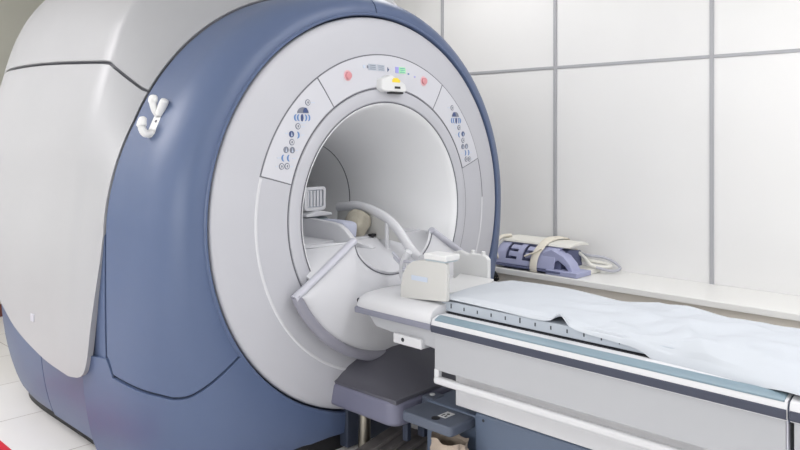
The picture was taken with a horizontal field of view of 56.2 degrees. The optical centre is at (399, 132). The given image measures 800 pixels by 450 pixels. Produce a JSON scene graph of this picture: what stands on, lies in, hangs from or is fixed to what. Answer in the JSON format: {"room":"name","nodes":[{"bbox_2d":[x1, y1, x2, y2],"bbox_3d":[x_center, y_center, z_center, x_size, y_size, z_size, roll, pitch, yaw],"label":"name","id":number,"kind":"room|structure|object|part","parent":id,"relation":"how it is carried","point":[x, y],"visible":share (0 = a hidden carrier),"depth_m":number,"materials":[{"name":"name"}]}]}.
{"room":"radiology room","nodes":[
{"label":"radiology room","id":0,"kind":"room"},
{"bbox_2d":[0,0,44,303],"bbox_3d":[-3.843,0.004,5.477,0.100,2.950,6.600,0,0,44],"label":"wall","id":1,"kind":"structure","parent":0,"point":[14,14],"depth_m":6.10,"materials":[{"name":"paint"}]},
{"bbox_2d":[0,316,417,449],"bbox_3d":[-0.439,1.529,2.165,9.400,0.100,6.600,0,0,44],"label":"floor","id":2,"kind":"structure","parent":0,"point":[24,425],"depth_m":3.83,"materials":[{"name":"tile"}]},
{"bbox_2d":[0,441,10,449],"bbox_3d":[-1.807,1.478,3.340,1.600,0.002,0.215,0,0,44],"label":"tape","id":3,"kind":"object","parent":2,"relation":"on","point":[3,446],"visible":1,"depth_m":3.52,"materials":[{"name":"red plastic"}]},
{"bbox_2d":[0,0,500,449],"bbox_3d":[-0.765,0.201,4.296,2.700,2.555,2.506,0,0,44],"label":"scanner","id":4,"kind":"object","parent":2,"relation":"on","point":[162,286],"visible":0.88,"depth_m":3.29,"materials":[{"name":"blue plastic"}]},
{"bbox_3d":[-1.157,0.968,3.869,0.554,0.852,1.160,0,0,44],"label":"skirt panel","id":5,"kind":"part","parent":4,"relation":"part of","materials":[{"name":"blue plastic"}]},
{"bbox_3d":[-0.269,0.343,3.813,0.432,2.078,2.294,0,0,44],"label":"frame","id":6,"kind":"part","parent":4,"relation":"part of","materials":[{"name":"blue plastic"}]},
{"bbox_3d":[-0.438,-0.011,3.234,0.016,0.458,0.383,0,0,44],"label":"control panel","id":7,"kind":"part","parent":4,"relation":"part of","materials":[{"name":"plastic"}]},
{"bbox_3d":[-0.324,0.592,3.262,0.046,0.236,0.360,0,0,43],"label":"apron trim","id":8,"kind":"part","parent":4,"relation":"part of","materials":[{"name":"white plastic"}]},
{"bbox_2d":[345,209,370,235],"bbox_3d":[-0.217,0.461,3.804,0.121,0.153,0.146,0,0,44],"label":"cushion","id":9,"kind":"object","parent":4,"relation":"on","point":[362,219],"visible":0.63,"depth_m":3.77,"materials":[{"name":"beige fabric"}]},
{"bbox_3d":[-0.162,1.359,3.410,0.056,0.240,0.056,0,0,44],"label":"docking leg","id":10,"kind":"part","parent":4,"relation":"part of","materials":[{"name":"metal"}]},
{"bbox_3d":[-0.070,-0.246,3.612,0.016,0.255,0.832,0,0,44],"label":"display panel","id":11,"kind":"part","parent":4,"relation":"part of","materials":[{"name":"plastic"}]},
{"bbox_2d":[334,344,455,405],"bbox_3d":[0.042,1.073,3.520,0.460,0.141,0.642,0,0,44],"label":"cover","id":12,"kind":"object","parent":4,"relation":"attached to","point":[379,374],"depth_m":3.37,"materials":[{"name":"grey plastic"}]},
{"bbox_3d":[0.029,1.284,3.241,0.030,0.090,0.025,0,0,44],"label":"docking post","id":13,"kind":"part","parent":4,"relation":"part of","materials":[{"name":"blue metal"}]},
{"bbox_3d":[0.104,1.284,3.297,0.040,0.090,0.040,0,0,44],"label":"docking post","id":14,"kind":"part","parent":4,"relation":"part of","materials":[{"name":"blue metal"}]},
{"bbox_3d":[0.281,0.592,3.884,0.360,0.236,0.046,0,0,-45],"label":"apron trim","id":15,"kind":"part","parent":4,"relation":"part of","materials":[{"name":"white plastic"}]},
{"bbox_3d":[0.298,-0.031,3.991,0.016,0.432,0.379,0,0,44],"label":"control panel","id":16,"kind":"part","parent":4,"relation":"part of","materials":[{"name":"plastic"}]},
{"bbox_2d":[356,425,426,449],"bbox_3d":[-0.004,1.410,3.311,0.285,0.138,0.309,0,0,44],"label":"foot pedal","id":17,"kind":"object","parent":2,"relation":"on","point":[391,438],"visible":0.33,"depth_m":3.33,"materials":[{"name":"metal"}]},
{"bbox_2d":[430,431,468,449],"bbox_3d":[0.197,1.343,2.983,0.155,0.272,0.216,0,0,-29],"label":"paper bag","id":18,"kind":"object","parent":2,"relation":"on","point":[439,442],"visible":0.93,"depth_m":2.99,"materials":[{"name":"beige paper"}]},
{"bbox_2d":[355,275,799,449],"bbox_3d":[0.946,1.079,2.632,2.567,0.801,0.680,0,0,44],"label":"table","id":19,"kind":"object","parent":2,"relation":"on","point":[521,383],"visible":0.78,"depth_m":2.62,"materials":[{"name":"plastic"}]},
{"bbox_2d":[303,201,423,281],"bbox_3d":[-0.196,0.527,3.704,1.002,0.341,0.295,0,0,44],"label":"coil","id":20,"kind":"object","parent":19,"relation":"on","point":[383,224],"visible":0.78,"depth_m":3.70,"materials":[{"name":"white plastic"}]},
{"bbox_2d":[303,186,331,216],"bbox_3d":[-0.435,0.347,3.818,0.080,0.147,0.165,0,0,44],"label":"mirror frame","id":21,"kind":"object","parent":20,"relation":"on","point":[315,197],"visible":0.88,"depth_m":3.81,"materials":[{"name":"white plastic"}]},
{"bbox_3d":[-0.440,0.334,3.820,0.006,0.094,0.114,0,0,44],"label":"frame panel","id":22,"kind":"part","parent":21,"relation":"part of","materials":[{"name":"grey plastic"}]},
{"bbox_3d":[-0.437,0.334,3.817,0.022,0.120,0.140,0,0,44],"label":"frame","id":23,"kind":"part","parent":21,"relation":"part of","materials":[{"name":"white plastic"}]},
{"bbox_3d":[-0.435,0.406,3.818,0.080,0.030,0.165,0,0,44],"label":"frame","id":24,"kind":"part","parent":21,"relation":"part of","materials":[{"name":"white plastic"}]},
{"bbox_2d":[308,216,327,219],"bbox_3d":[-0.470,0.474,3.911,0.220,0.092,0.130,0,0,44],"label":"pad","id":25,"kind":"object","parent":20,"relation":"in","point":[317,217],"visible":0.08,"depth_m":3.85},
{"bbox_2d":[323,219,356,236],"bbox_3d":[-0.308,0.479,3.733,0.200,0.098,0.104,0,0,44],"label":"pad","id":26,"kind":"object","parent":20,"relation":"in","point":[352,227],"visible":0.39,"depth_m":3.67,"materials":[{"name":"fabric"}]},
{"bbox_3d":[-0.113,0.492,3.801,0.612,0.270,0.040,0,0,44],"label":"curved arm","id":27,"kind":"part","parent":20,"relation":"part of","materials":[{"name":"white plastic"}]},
{"bbox_3d":[0.145,1.157,3.244,0.068,0.045,0.080,0,0,44],"label":"pedal arm","id":28,"kind":"part","parent":19,"relation":"part of"},
{"bbox_2d":[400,250,493,301],"bbox_3d":[0.224,0.597,3.260,0.302,0.207,0.426,0,0,44],"label":"holder","id":29,"kind":"object","parent":19,"relation":"on","point":[429,278],"visible":0.95,"depth_m":3.13,"materials":[{"name":"beige plastic"}]},
{"bbox_3d":[0.080,0.604,3.107,0.090,0.020,0.002,0,0,44],"label":"label plate","id":30,"kind":"part","parent":29,"relation":"part of","materials":[{"name":"blue plastic"}]},
{"bbox_3d":[0.171,0.506,3.077,0.122,0.025,0.090,0,0,44],"label":"padded lid","id":31,"kind":"part","parent":29,"relation":"part of","materials":[{"name":"white plastic"}]},
{"bbox_3d":[0.608,0.863,2.529,1.297,0.152,0.018,0,0,44],"label":"panel","id":32,"kind":"part","parent":19,"relation":"part of","materials":[{"name":"plastic"}]},
{"bbox_3d":[0.610,0.732,2.523,1.285,0.018,0.040,0,0,44],"label":"rail","id":33,"kind":"part","parent":19,"relation":"part of","materials":[{"name":"white plastic"}]},
{"bbox_2d":[450,280,799,395],"bbox_3d":[1.054,0.685,2.454,2.101,0.111,0.580,0,0,44],"label":"sheet","id":34,"kind":"object","parent":19,"relation":"on","point":[765,355],"visible":1,"depth_m":2.50,"materials":[{"name":"fabric"}]},
{"bbox_2d":[393,0,799,295],"bbox_3d":[1.893,0.004,4.562,9.400,2.950,0.112,0,0,44],"label":"wall","id":35,"kind":"structure","parent":0,"point":[662,137],"depth_m":4.79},
{"bbox_2d":[494,271,498,281],"bbox_3d":[0.648,1.027,5.095,0.121,0.313,0.091,0,0,44],"label":"cable","id":36,"kind":"object","parent":35,"relation":"hanging from","point":[496,275],"visible":0.13,"depth_m":5.04,"materials":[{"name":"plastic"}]},
{"bbox_2d":[495,273,799,328],"bbox_3d":[2.064,1.206,4.035,8.380,0.515,0.430,0,0,44],"label":"trim","id":37,"kind":"structure","parent":35,"relation":"attached to","point":[502,277],"depth_m":4.35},
{"bbox_2d":[495,265,799,321],"bbox_3d":[2.047,0.928,4.032,8.400,0.038,0.454,0,0,44],"label":"shelf","id":38,"kind":"object","parent":35,"relation":"attached to","point":[776,305],"depth_m":4.30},
{"bbox_2d":[496,233,620,278],"bbox_3d":[1.034,0.801,4.998,0.780,0.214,0.413,0,0,44],"label":"coil","id":39,"kind":"object","parent":38,"relation":"on","point":[554,255],"visible":0.96,"depth_m":4.92,"materials":[{"name":"purple plastic"}]},
{"bbox_3d":[0.940,0.889,5.052,0.530,0.014,0.340,0,0,44],"label":"plate","id":40,"kind":"part","parent":39,"relation":"part of","materials":[{"name":"plastic"}]}
]}

